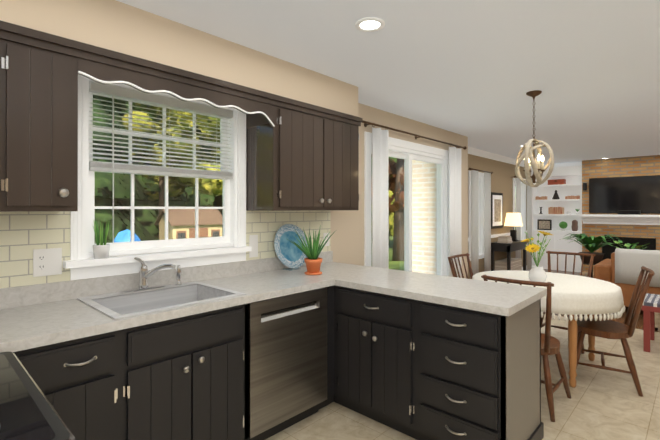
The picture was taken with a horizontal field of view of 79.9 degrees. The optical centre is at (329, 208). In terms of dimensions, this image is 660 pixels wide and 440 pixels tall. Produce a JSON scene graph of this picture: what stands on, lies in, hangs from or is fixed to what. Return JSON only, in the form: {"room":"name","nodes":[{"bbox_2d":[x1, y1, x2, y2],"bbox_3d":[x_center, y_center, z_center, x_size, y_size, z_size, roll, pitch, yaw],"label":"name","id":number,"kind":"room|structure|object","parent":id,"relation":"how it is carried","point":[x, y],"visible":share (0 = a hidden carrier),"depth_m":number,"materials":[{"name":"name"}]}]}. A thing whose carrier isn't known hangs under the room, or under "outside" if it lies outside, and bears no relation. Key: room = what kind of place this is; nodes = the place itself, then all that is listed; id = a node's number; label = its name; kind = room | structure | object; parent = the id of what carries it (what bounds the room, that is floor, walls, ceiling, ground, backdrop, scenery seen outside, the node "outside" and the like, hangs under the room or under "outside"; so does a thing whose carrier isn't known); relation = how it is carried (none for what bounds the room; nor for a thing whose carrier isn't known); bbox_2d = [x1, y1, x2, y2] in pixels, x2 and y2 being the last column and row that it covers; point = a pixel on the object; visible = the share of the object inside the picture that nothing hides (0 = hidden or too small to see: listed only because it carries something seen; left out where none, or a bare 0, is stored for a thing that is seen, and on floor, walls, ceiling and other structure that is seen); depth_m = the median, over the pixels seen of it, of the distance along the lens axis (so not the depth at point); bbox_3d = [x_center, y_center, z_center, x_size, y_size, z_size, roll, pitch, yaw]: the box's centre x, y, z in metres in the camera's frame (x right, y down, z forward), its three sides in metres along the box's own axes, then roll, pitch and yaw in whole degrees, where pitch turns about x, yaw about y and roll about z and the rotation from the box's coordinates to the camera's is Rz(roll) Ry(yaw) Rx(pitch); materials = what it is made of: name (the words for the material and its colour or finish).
{"room":"kitchen and living room","nodes":[
{"label":"kitchen and living room","id":0,"kind":"room"},
{"bbox_2d":[0,0,357,116],"bbox_3d":[-0.815,-0.921,2.294,0.653,0.274,3.108,0,0,43],"label":"bulkhead","id":1,"kind":"object","parent":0,"point":[118,26],"visible":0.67,"depth_m":2.23,"materials":[{"name":"beige paint"}]},
{"bbox_2d":[124,103,467,278],"bbox_3d":[-0.151,0.174,3.588,0.150,2.460,6.210,0,0,43],"label":"wall","id":2,"kind":"structure","parent":0,"point":[347,237],"depth_m":4.12,"materials":[{"name":"beige paint"}]},
{"bbox_2d":[0,20,103,211],"bbox_3d":[-1.539,-0.384,1.518,0.657,0.794,0.986,0,0,43],"label":"upper cabinet","id":3,"kind":"object","parent":2,"relation":"attached to","point":[39,70],"depth_m":1.76,"materials":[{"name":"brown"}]},
{"bbox_2d":[63,74,251,279],"bbox_3d":[-1.062,-0.209,2.564,0.225,1.198,1.170,0,0,43],"label":"kitchen window","id":4,"kind":"structure","parent":2,"relation":"in","point":[82,263],"depth_m":2.51,"materials":[{"name":"white wood"}]},
{"bbox_2d":[92,220,109,258],"bbox_3d":[-1.285,0.171,2.215,0.084,0.219,0.084,0,0,43],"label":"potted plant","id":5,"kind":"object","parent":4,"relation":"on","point":[101,250],"visible":1,"depth_m":2.19,"materials":[{"name":"white ceramic"}]},
{"bbox_2d":[89,81,232,242],"bbox_3d":[-1.041,-0.257,2.562,0.058,0.918,0.925,0,0,43],"label":"window blinds","id":6,"kind":"object","parent":4,"relation":"attached to","point":[113,91],"visible":0.9,"depth_m":2.49,"materials":[{"name":"white plastic"}]},
{"bbox_2d":[0,210,330,287],"bbox_3d":[-1.050,0.204,2.516,0.008,0.376,3.073,0,0,43],"label":"tile backsplash","id":7,"kind":"structure","parent":2,"relation":"attached to","point":[23,234],"depth_m":2.07,"materials":[{"name":"beige tile"}]},
{"bbox_2d":[33,248,61,276],"bbox_3d":[-1.471,0.281,2.054,0.008,0.140,0.123,0,0,43],"label":"electrical outlet plate","id":8,"kind":"object","parent":7,"relation":"attached to","point":[47,262],"visible":1,"depth_m":2.05,"materials":[{"name":"white plastic"}]},
{"bbox_2d":[249,235,257,257],"bbox_3d":[-0.579,0.288,3.000,0.014,0.170,0.077,0,0,43],"label":"switch plate","id":9,"kind":"object","parent":7,"relation":"attached to","point":[253,241],"visible":0.98,"depth_m":3.00,"materials":[{"name":"white plastic"}]},
{"bbox_2d":[323,233,329,245],"bbox_3d":[-0.031,0.284,3.588,0.008,0.120,0.075,0,0,43],"label":"electrical outlet plate","id":10,"kind":"object","parent":7,"relation":"attached to","point":[327,237],"visible":0.67,"depth_m":3.58,"materials":[{"name":"white plastic"}]},
{"bbox_2d":[244,94,327,210],"bbox_3d":[-0.341,-0.381,3.020,0.347,0.794,0.484,0,0,43],"label":"upper cabinet","id":11,"kind":"object","parent":2,"relation":"attached to","point":[300,155],"depth_m":2.86,"materials":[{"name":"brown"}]},
{"bbox_2d":[328,109,362,209],"bbox_3d":[-0.019,-0.380,3.363,0.347,0.794,0.456,0,0,43],"label":"upper cabinet","id":12,"kind":"object","parent":2,"relation":"attached to","point":[343,128],"depth_m":3.25,"materials":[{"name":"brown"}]},
{"bbox_2d":[364,131,448,275],"bbox_3d":[0.955,0.314,4.751,0.170,2.185,1.910,0,0,43],"label":"door frame","id":13,"kind":"structure","parent":2,"relation":"attached to","point":[408,152],"depth_m":4.76,"materials":[{"name":"white wood"}]},
{"bbox_2d":[362,120,466,149],"bbox_3d":[0.975,-0.848,4.601,0.107,0.049,2.685,0,0,43],"label":"curtain rod","id":14,"kind":"object","parent":2,"relation":"attached to","point":[366,123],"visible":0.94,"depth_m":4.48,"materials":[{"name":"brown metal"}]},
{"bbox_2d":[372,127,388,268],"bbox_3d":[0.521,0.282,4.073,0.060,2.205,0.263,0,0,43],"label":"door curtain","id":15,"kind":"object","parent":14,"relation":"hanging from","point":[380,198],"visible":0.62,"depth_m":4.03,"materials":[{"name":"white fabric"}]},
{"bbox_2d":[448,146,461,277],"bbox_3d":[1.688,0.285,5.316,0.064,2.205,0.333,0,0,43],"label":"door curtain","id":16,"kind":"object","parent":14,"relation":"hanging from","point":[455,206],"visible":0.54,"depth_m":5.26,"materials":[{"name":"white fabric"}]},
{"bbox_2d":[116,0,659,164],"bbox_3d":[3.324,-1.106,3.750,5.900,0.100,11.200,0,0,43],"label":"ceiling","id":17,"kind":"structure","parent":0,"point":[474,71],"depth_m":2.77,"materials":[{"name":"white paint"}]},
{"bbox_2d":[355,17,384,31],"bbox_3d":[0.230,-1.054,2.266,0.170,0.008,0.170,0,0,43],"label":"recessed light","id":18,"kind":"object","parent":17,"relation":"in","point":[369,24],"visible":1,"depth_m":2.26,"materials":[{"name":"white plastic"}]},
{"bbox_2d":[515,90,553,186],"bbox_3d":[1.858,-0.624,3.590,0.377,0.864,0.438,0,0,43],"label":"pendant chandelier","id":19,"kind":"object","parent":17,"relation":"hanging from","point":[528,157],"visible":1,"depth_m":3.51,"materials":[{"name":"beige wood"}]},
{"bbox_2d":[266,314,659,439],"bbox_3d":[1.845,1.440,1.841,5.450,0.080,6.400,0,0,43],"label":"floor","id":20,"kind":"structure","parent":0,"point":[601,404],"depth_m":2.76,"materials":[{"name":"beige tile"}]},
{"bbox_2d":[0,352,74,439],"bbox_3d":[-1.026,0.940,0.858,0.768,0.917,0.729,0,0,43],"label":"range","id":21,"kind":"object","parent":20,"relation":"on","point":[28,411],"visible":1,"depth_m":0.94,"materials":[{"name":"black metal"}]},
{"bbox_2d":[24,328,127,439],"bbox_3d":[-1.268,0.966,1.811,0.645,0.868,0.363,0,0,43],"label":"base cabinet","id":22,"kind":"object","parent":20,"relation":"on","point":[85,380],"depth_m":1.63,"materials":[{"name":"black wood"}]},
{"bbox_2d":[128,303,247,439],"bbox_3d":[-0.914,0.966,2.189,0.645,0.868,0.672,0,0,43],"label":"base cabinet","id":23,"kind":"object","parent":20,"relation":"on","point":[188,375],"depth_m":1.96,"materials":[{"name":"black wood"}]},
{"bbox_2d":[245,287,326,439],"bbox_3d":[-0.451,0.970,2.650,0.596,0.864,0.629,0,0,43],"label":"dishwasher","id":24,"kind":"object","parent":20,"relation":"on","point":[287,361],"visible":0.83,"depth_m":2.41,"materials":[{"name":"silver metal"}]},
{"bbox_2d":[318,285,543,439],"bbox_3d":[0.407,0.968,2.760,1.788,0.868,0.700,0,0,43],"label":"base cabinet","id":25,"kind":"object","parent":20,"relation":"on","point":[418,369],"depth_m":2.26,"materials":[{"name":"black wood"}]},
{"bbox_2d":[0,311,11,351],"bbox_3d":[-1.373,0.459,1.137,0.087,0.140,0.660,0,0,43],"label":"countertop","id":26,"kind":"structure","parent":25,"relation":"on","point":[5,319],"depth_m":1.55,"materials":[{"name":"stone"}]},
{"bbox_2d":[0,251,383,351],"bbox_3d":[-0.809,0.461,2.287,0.665,0.140,3.107,0,0,43],"label":"countertop","id":27,"kind":"structure","parent":25,"relation":"on","point":[37,315],"depth_m":2.12,"materials":[{"name":"stone"}]},
{"bbox_2d":[120,257,181,293],"bbox_3d":[-1.017,0.383,2.325,0.201,0.201,0.366,0,0,43],"label":"faucet","id":28,"kind":"object","parent":27,"relation":"on","point":[145,274],"visible":1,"depth_m":2.32,"materials":[{"name":"silver metal"}]},
{"bbox_2d":[77,281,246,319],"bbox_3d":[-0.920,0.583,2.180,0.580,0.199,0.689,0,0,43],"label":"sink","id":29,"kind":"object","parent":27,"relation":"in","point":[117,305],"visible":0.44,"depth_m":2.28,"materials":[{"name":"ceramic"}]},
{"bbox_2d":[274,224,307,270],"bbox_3d":[-0.304,0.310,3.175,0.093,0.365,0.364,0,0,43],"label":"decorative plate","id":30,"kind":"object","parent":27,"relation":"on","point":[291,255],"visible":0.85,"depth_m":3.17,"materials":[{"name":"ceramic"}]},
{"bbox_2d":[287,225,332,274],"bbox_3d":[-0.131,0.308,2.999,0.246,0.368,0.482,0,0,43],"label":"potted plant","id":31,"kind":"object","parent":27,"relation":"on","point":[313,261],"visible":1,"depth_m":2.91,"materials":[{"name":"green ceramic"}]},
{"bbox_2d":[336,268,546,315],"bbox_3d":[0.686,0.512,2.562,1.140,0.040,0.660,0,0,43],"label":"countertop","id":32,"kind":"structure","parent":25,"relation":"on","point":[504,299],"depth_m":2.38,"materials":[{"name":"stone"}]},
{"bbox_2d":[448,253,472,278],"bbox_3d":[1.506,0.945,3.917,0.564,0.928,0.473,0,0,43],"label":"chair","id":33,"kind":"object","parent":20,"relation":"on","point":[452,267],"visible":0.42,"depth_m":4.09,"materials":[{"name":"brown wood"}]},
{"bbox_2d":[481,275,570,421],"bbox_3d":[1.433,0.943,2.870,0.473,0.928,0.564,0,0,43],"label":"chair","id":34,"kind":"object","parent":20,"relation":"on","point":[550,344],"visible":0.5,"depth_m":2.67,"materials":[{"name":"brown wood"}]},
{"bbox_2d":[472,270,625,387],"bbox_3d":[1.919,1.028,3.599,1.236,0.752,1.167,0,0,43],"label":"dining table","id":35,"kind":"object","parent":20,"relation":"on","point":[573,297],"visible":0.67,"depth_m":3.08,"materials":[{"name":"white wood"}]},
{"bbox_2d":[521,231,551,281],"bbox_3d":[1.778,0.422,3.395,0.250,0.457,0.293,0,0,43],"label":"vase","id":36,"kind":"object","parent":35,"relation":"on","point":[537,273],"visible":0.85,"depth_m":3.36,"materials":[{"name":"white ceramic"}]},
{"bbox_2d":[541,251,595,353],"bbox_3d":[2.472,0.946,4.152,0.473,0.928,0.564,0,0,43],"label":"chair","id":37,"kind":"object","parent":20,"relation":"on","point":[574,254],"visible":0.35,"depth_m":4.24,"materials":[{"name":"brown wood"}]},
{"bbox_2d":[569,266,654,395],"bbox_3d":[2.288,0.944,3.222,0.564,0.928,0.473,0,0,33],"label":"chair","id":38,"kind":"object","parent":20,"relation":"on","point":[607,329],"visible":0.96,"depth_m":3.15,"materials":[{"name":"brown wood"}]},
{"bbox_2d":[641,293,659,351],"bbox_3d":[3.717,1.162,3.637,1.280,0.485,0.540,0,0,43],"label":"bench","id":39,"kind":"object","parent":20,"relation":"on","point":[650,306],"visible":0.9,"depth_m":3.86,"materials":[{"name":"red wood"}]},
{"bbox_2d":[468,154,530,278],"bbox_3d":[3.354,0.183,7.979,0.150,2.460,4.990,0,0,43],"label":"wall","id":40,"kind":"structure","parent":0,"point":[502,175],"depth_m":8.01,"materials":[{"name":"beige paint"}]},
{"bbox_2d":[468,170,483,260],"bbox_3d":[2.595,0.132,7.134,0.200,1.580,0.680,0,0,43],"label":"room window","id":41,"kind":"structure","parent":40,"relation":"in","point":[481,208],"depth_m":7.27,"materials":[{"name":"white"}]},
{"bbox_2d":[469,168,492,173],"bbox_3d":[2.676,-0.668,7.060,0.119,0.040,1.000,0,0,43],"label":"curtain rod","id":42,"kind":"object","parent":40,"relation":"attached to","point":[480,170],"visible":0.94,"depth_m":6.97,"materials":[{"name":"brown metal"}]},
{"bbox_2d":[471,170,478,274],"bbox_3d":[2.510,0.363,6.827,0.044,2.035,0.263,0,0,43],"label":"curtain","id":43,"kind":"object","parent":42,"relation":"hanging from","point":[474,226],"visible":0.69,"depth_m":6.78,"materials":[{"name":"white fabric"}]},
{"bbox_2d":[484,172,490,271],"bbox_3d":[2.894,0.364,7.236,0.044,2.035,0.263,0,0,43],"label":"curtain","id":44,"kind":"object","parent":42,"relation":"hanging from","point":[487,221],"visible":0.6,"depth_m":7.19,"materials":[{"name":"white fabric"}]},
{"bbox_2d":[491,192,502,228],"bbox_3d":[3.295,0.043,7.780,0.034,0.700,0.600,0,0,43],"label":"framed picture","id":45,"kind":"object","parent":40,"relation":"attached to","point":[496,210],"visible":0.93,"depth_m":7.73,"materials":[{"name":"beige paper"}]},
{"bbox_2d":[468,230,526,240],"bbox_3d":[3.221,0.543,7.712,0.020,0.060,4.419,0,0,43],"label":"trim","id":46,"kind":"structure","parent":40,"relation":"attached to","point":[497,235],"depth_m":7.92,"materials":[{"name":"white wood"}]},
{"bbox_2d":[468,147,531,168],"bbox_3d":[3.385,-0.996,7.849,0.076,0.099,4.840,0,0,43],"label":"crown molding","id":47,"kind":"structure","parent":40,"relation":"attached to","point":[482,153],"depth_m":7.57,"materials":[{"name":"white wood"}]},
{"bbox_2d":[513,178,525,239],"bbox_3d":[4.190,0.135,8.833,0.200,1.580,0.880,0,0,43],"label":"room window","id":48,"kind":"structure","parent":40,"relation":"in","point":[523,208],"depth_m":9.05,"materials":[{"name":"white"}]},
{"bbox_3d":[4.270,-0.665,8.759,0.119,0.040,1.200,0,0,43],"label":"curtain rod","id":49,"kind":"object","parent":40,"relation":"attached to","visible":0},
{"bbox_2d":[516,178,520,257],"bbox_3d":[4.037,0.367,8.453,0.044,2.035,0.263,0,0,43],"label":"curtain","id":50,"kind":"object","parent":49,"relation":"hanging from","point":[518,204],"visible":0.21,"depth_m":8.41,"materials":[{"name":"white fabric"}]},
{"bbox_2d":[527,182,531,269],"bbox_3d":[4.557,0.368,9.007,0.044,2.035,0.263,0,0,43],"label":"curtain","id":51,"kind":"object","parent":49,"relation":"hanging from","point":[529,221],"visible":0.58,"depth_m":8.96,"materials":[{"name":"white fabric"}]},
{"bbox_2d":[526,269,658,331],"bbox_3d":[5.515,1.449,6.077,5.900,0.080,4.800,0,0,43],"label":"floor","id":52,"kind":"structure","parent":0,"point":[639,324],"depth_m":5.17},
{"bbox_2d":[491,240,527,270],"bbox_3d":[3.527,1.033,7.738,0.370,0.760,1.000,0,0,43],"label":"console table","id":53,"kind":"object","parent":52,"relation":"on","point":[508,263],"visible":0.58,"depth_m":7.50,"materials":[{"name":"grey wood"}]},
{"bbox_2d":[497,236,511,242],"bbox_3d":[3.320,0.591,7.481,0.190,0.121,0.260,0,0,43],"label":"books","id":54,"kind":"object","parent":53,"relation":"on","point":[504,239],"visible":1,"depth_m":7.40,"materials":[{"name":"brown paper"}]},
{"bbox_2d":[504,213,522,240],"bbox_3d":[3.655,0.373,7.853,0.340,0.559,0.340,0,0,43],"label":"table lamp","id":55,"kind":"object","parent":53,"relation":"on","point":[513,219],"visible":0.9,"depth_m":7.76,"materials":[{"name":"white fabric"}]},
{"bbox_2d":[531,165,581,271],"bbox_3d":[5.276,0.236,9.143,1.058,2.360,0.360,0,0,43],"label":"built-in shelves","id":56,"kind":"object","parent":52,"relation":"on","point":[572,176],"visible":0.67,"depth_m":9.09,"materials":[{"name":"white wood"}]},
{"bbox_2d":[535,196,546,199],"bbox_3d":[5.030,-0.244,9.376,0.218,0.079,0.160,0,0,43],"label":"books","id":57,"kind":"object","parent":56,"relation":"on","point":[541,198],"visible":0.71,"depth_m":9.31,"materials":[{"name":"orange paper"}]},
{"bbox_2d":[537,219,551,229],"bbox_3d":[5.091,0.391,9.354,0.300,0.249,0.025,0,0,43],"label":"picture frame","id":58,"kind":"object","parent":56,"relation":"on","point":[543,224],"visible":0.96,"depth_m":9.35,"materials":[{"name":"black wood"}]},
{"bbox_2d":[548,207,563,213],"bbox_3d":[5.261,0.050,9.165,0.293,0.170,0.169,0,0,43],"label":"books","id":59,"kind":"object","parent":56,"relation":"on","point":[555,210],"visible":1,"depth_m":9.10,"materials":[{"name":"orange paper"}]},
{"bbox_2d":[552,190,559,198],"bbox_3d":[5.255,-0.315,9.164,0.145,0.220,0.145,0,0,43],"label":"statue","id":60,"kind":"object","parent":56,"relation":"on","point":[555,196],"visible":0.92,"depth_m":9.13,"materials":[{"name":"grey"}]},
{"bbox_2d":[548,179,565,184],"bbox_3d":[5.271,-0.604,9.161,0.338,0.119,0.192,0,0,43],"label":"box","id":61,"kind":"object","parent":56,"relation":"on","point":[556,181],"visible":0.88,"depth_m":9.08,"materials":[{"name":"brown"}]},
{"bbox_2d":[559,221,567,230],"bbox_3d":[5.364,0.408,9.060,0.164,0.214,0.164,0,0,43],"label":"topiary","id":62,"kind":"object","parent":56,"relation":"on","point":[563,225],"visible":1,"depth_m":9.02,"materials":[{"name":"green plant"}]},
{"bbox_2d":[565,196,579,198],"bbox_3d":[5.504,-0.245,8.931,0.278,0.079,0.160,0,0,43],"label":"books","id":63,"kind":"object","parent":56,"relation":"on","point":[572,197],"visible":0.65,"depth_m":8.88,"materials":[{"name":"orange paper"}]},
{"bbox_2d":[571,220,577,230],"bbox_3d":[5.532,0.389,8.903,0.126,0.252,0.126,0,0,43],"label":"statue","id":64,"kind":"object","parent":56,"relation":"on","point":[574,226],"visible":1,"depth_m":8.86,"materials":[{"name":"brown"}]},
{"bbox_2d":[580,271,593,276],"bbox_3d":[6.190,1.393,7.673,2.200,0.040,0.450,0,0,43],"label":"floor","id":65,"kind":"structure","parent":52,"relation":"on","point":[584,273],"depth_m":8.30,"materials":[{"name":"tile"}]},
{"bbox_2d":[602,237,655,260],"bbox_3d":[6.086,0.983,8.045,0.880,0.779,0.041,0,0,43],"label":"fireplace screen","id":66,"kind":"object","parent":65,"relation":"on","point":[608,250],"visible":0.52,"depth_m":8.05,"materials":[{"name":"black metal"}]},
{"bbox_2d":[594,248,659,306],"bbox_3d":[4.874,0.977,5.068,2.350,0.861,1.010,0,0,43],"label":"sofa","id":67,"kind":"object","parent":52,"relation":"on","point":[621,267],"visible":0.52,"depth_m":5.24,"materials":[{"name":"brown leather"}]},
{"bbox_2d":[615,248,659,286],"bbox_3d":[4.152,0.779,5.248,0.551,0.464,0.276,0,0,43],"label":"throw blanket","id":68,"kind":"object","parent":67,"relation":"on","point":[628,262],"depth_m":5.20,"materials":[{"name":"white fabric"}]},
{"bbox_2d":[655,312,659,331],"bbox_3d":[4.142,1.256,4.352,0.840,0.300,0.315,0,0,43],"label":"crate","id":69,"kind":"object","parent":52,"relation":"on","point":[657,321],"visible":0.58,"depth_m":4.51,"materials":[{"name":"wood"}]},
{"bbox_3d":[5.284,1.184,6.088,1.350,0.450,0.600,0,0,43],"label":"coffee table","id":70,"kind":"object","parent":52,"relation":"on","visible":0},
{"bbox_2d":[614,240,649,248],"bbox_3d":[4.851,0.745,6.342,0.491,0.429,0.518,0,0,43],"label":"pothos plant","id":71,"kind":"object","parent":70,"relation":"on","point":[632,247],"visible":0.17,"depth_m":6.38,"materials":[{"name":"green plant"}]},
{"bbox_2d":[582,155,659,271],"bbox_3d":[7.304,0.182,7.212,4.540,2.460,0.400,0,0,43],"label":"brick wall","id":72,"kind":"structure","parent":0,"point":[628,166],"depth_m":8.19,"materials":[{"name":"brown brick"}]},
{"bbox_2d":[544,162,581,167],"bbox_3d":[5.396,-0.993,9.228,0.960,0.099,0.075,0,0,43],"label":"crown molding","id":73,"kind":"structure","parent":72,"relation":"attached to","point":[577,163],"depth_m":9.11,"materials":[{"name":"white wood"}]},
{"bbox_2d":[583,183,586,190],"bbox_3d":[5.525,-0.465,8.532,0.060,0.160,0.112,0,0,43],"label":"speaker","id":74,"kind":"object","parent":72,"relation":"attached to","point":[584,186],"visible":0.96,"depth_m":8.48,"materials":[{"name":"black plastic"}]},
{"bbox_2d":[581,214,659,224],"bbox_3d":[6.130,0.231,7.882,1.870,0.205,0.230,0,0,43],"label":"mantel shelf","id":75,"kind":"object","parent":72,"relation":"attached to","point":[620,219],"visible":0.91,"depth_m":8.05,"materials":[{"name":"white wood"}]},
{"bbox_2d":[618,210,640,214],"bbox_3d":[6.032,0.085,7.947,0.360,0.083,0.140,0,0,43],"label":"speaker","id":76,"kind":"object","parent":75,"relation":"on","point":[629,212],"visible":1,"depth_m":7.89},
{"bbox_2d":[589,175,659,213],"bbox_3d":[6.078,-0.271,8.047,1.330,0.750,0.042,0,0,43],"label":"wall-mounted tv","id":77,"kind":"object","parent":72,"relation":"attached to","point":[615,194],"visible":0.89,"depth_m":8.05,"materials":[{"name":"black"}]},
{"bbox_3d":[4.826,1.210,7.273,0.300,0.405,0.300,0,0,43],"label":"plant stand","id":78,"kind":"object","parent":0,"visible":0},
{"bbox_2d":[564,234,621,263],"bbox_3d":[4.797,0.737,7.286,1.061,0.539,1.113,0,0,43],"label":"fern plant","id":79,"kind":"object","parent":78,"relation":"on","point":[591,245],"visible":0.9,"depth_m":7.15,"materials":[{"name":"green plant"}]},
{"label":"outside","id":80,"kind":"structure","parent":0,"visible":0},
{"bbox_2d":[412,160,436,274],"bbox_3d":[1.855,-0.115,6.348,0.699,3.350,1.020,0,0,43],"label":"brick wall","id":81,"kind":"structure","parent":80,"point":[421,213],"depth_m":6.04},
{"bbox_2d":[389,226,515,270],"bbox_3d":[-26.221,5.350,41.079,89.200,7.429,140.000,0,0,43],"label":"lawn","id":82,"kind":"structure","parent":80,"point":[392,265],"depth_m":13.44,"materials":[{"name":"green plant"}]},
{"bbox_2d":[112,229,140,242],"bbox_3d":[-4.570,1.230,8.894,0.855,1.520,0.959,0,0,43],"label":"tarp","id":83,"kind":"object","parent":82,"relation":"on","point":[124,237],"depth_m":8.74,"materials":[{"name":"blue plastic"}]},
{"bbox_2d":[154,209,222,239],"bbox_3d":[-6.165,1.438,17.524,1.600,2.830,2.600,0,0,43],"label":"garden shed","id":84,"kind":"object","parent":82,"relation":"on","point":[181,215],"depth_m":16.98,"materials":[{"name":"beige wood"}]},
{"bbox_2d":[93,95,403,260],"bbox_3d":[0.904,-4.531,35.247,39.761,24.355,107.600,0,0,43],"label":"trees","id":85,"kind":"object","parent":82,"relation":"on","point":[398,214],"depth_m":18.25,"materials":[{"name":"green plant"}]}
]}

